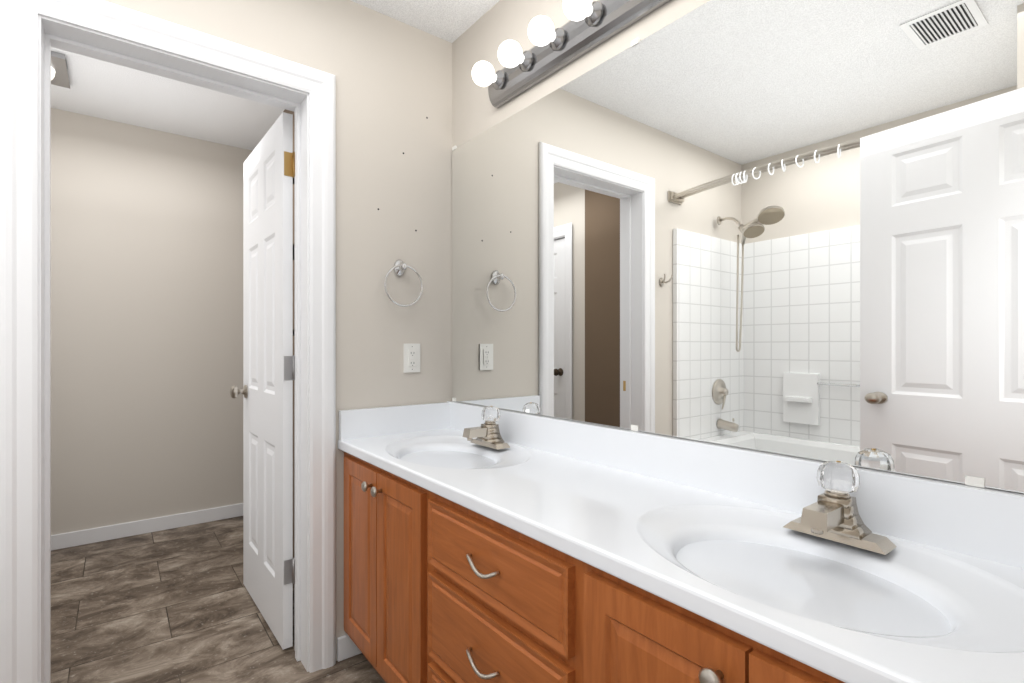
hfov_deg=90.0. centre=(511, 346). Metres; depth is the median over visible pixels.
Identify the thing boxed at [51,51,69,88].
light
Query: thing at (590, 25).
sconce
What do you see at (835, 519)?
faucet
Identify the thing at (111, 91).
ceiling
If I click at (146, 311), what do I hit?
wall
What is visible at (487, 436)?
faucet
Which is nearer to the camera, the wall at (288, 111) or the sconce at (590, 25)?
the sconce at (590, 25)
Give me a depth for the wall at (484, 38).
1.85 m
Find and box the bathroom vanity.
[338,429,1023,682]
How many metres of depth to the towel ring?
2.00 m
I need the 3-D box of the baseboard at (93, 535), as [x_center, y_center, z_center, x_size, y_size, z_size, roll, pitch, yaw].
[-2.320,1.109,3.103,1.390,0.085,0.013,0,0,-38]
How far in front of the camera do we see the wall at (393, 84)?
1.97 m
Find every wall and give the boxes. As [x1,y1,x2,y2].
[51,108,251,534]
[105,0,451,660]
[283,109,293,557]
[452,0,1023,493]
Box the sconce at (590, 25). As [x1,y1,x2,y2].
[472,0,670,107]
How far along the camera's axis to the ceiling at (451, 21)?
1.97 m
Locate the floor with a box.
[51,516,385,682]
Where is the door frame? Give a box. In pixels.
[0,0,335,682]
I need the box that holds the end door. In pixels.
[230,112,294,649]
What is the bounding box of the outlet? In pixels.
[403,343,419,372]
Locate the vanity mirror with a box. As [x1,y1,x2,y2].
[452,0,1023,492]
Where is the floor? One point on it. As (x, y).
(176, 605)
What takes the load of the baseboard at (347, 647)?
attached to the wall at (393, 84)
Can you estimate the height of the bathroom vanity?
0.780 m
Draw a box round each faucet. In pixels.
[462,405,510,449]
[782,460,896,554]
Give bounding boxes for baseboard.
[51,503,242,550]
[337,634,361,661]
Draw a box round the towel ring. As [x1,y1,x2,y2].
[384,259,422,306]
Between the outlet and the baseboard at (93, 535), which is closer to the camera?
the outlet
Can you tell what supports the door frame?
attached to the wall at (393, 84)
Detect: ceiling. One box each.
[51,47,284,150]
[351,0,498,42]
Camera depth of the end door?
2.08 m

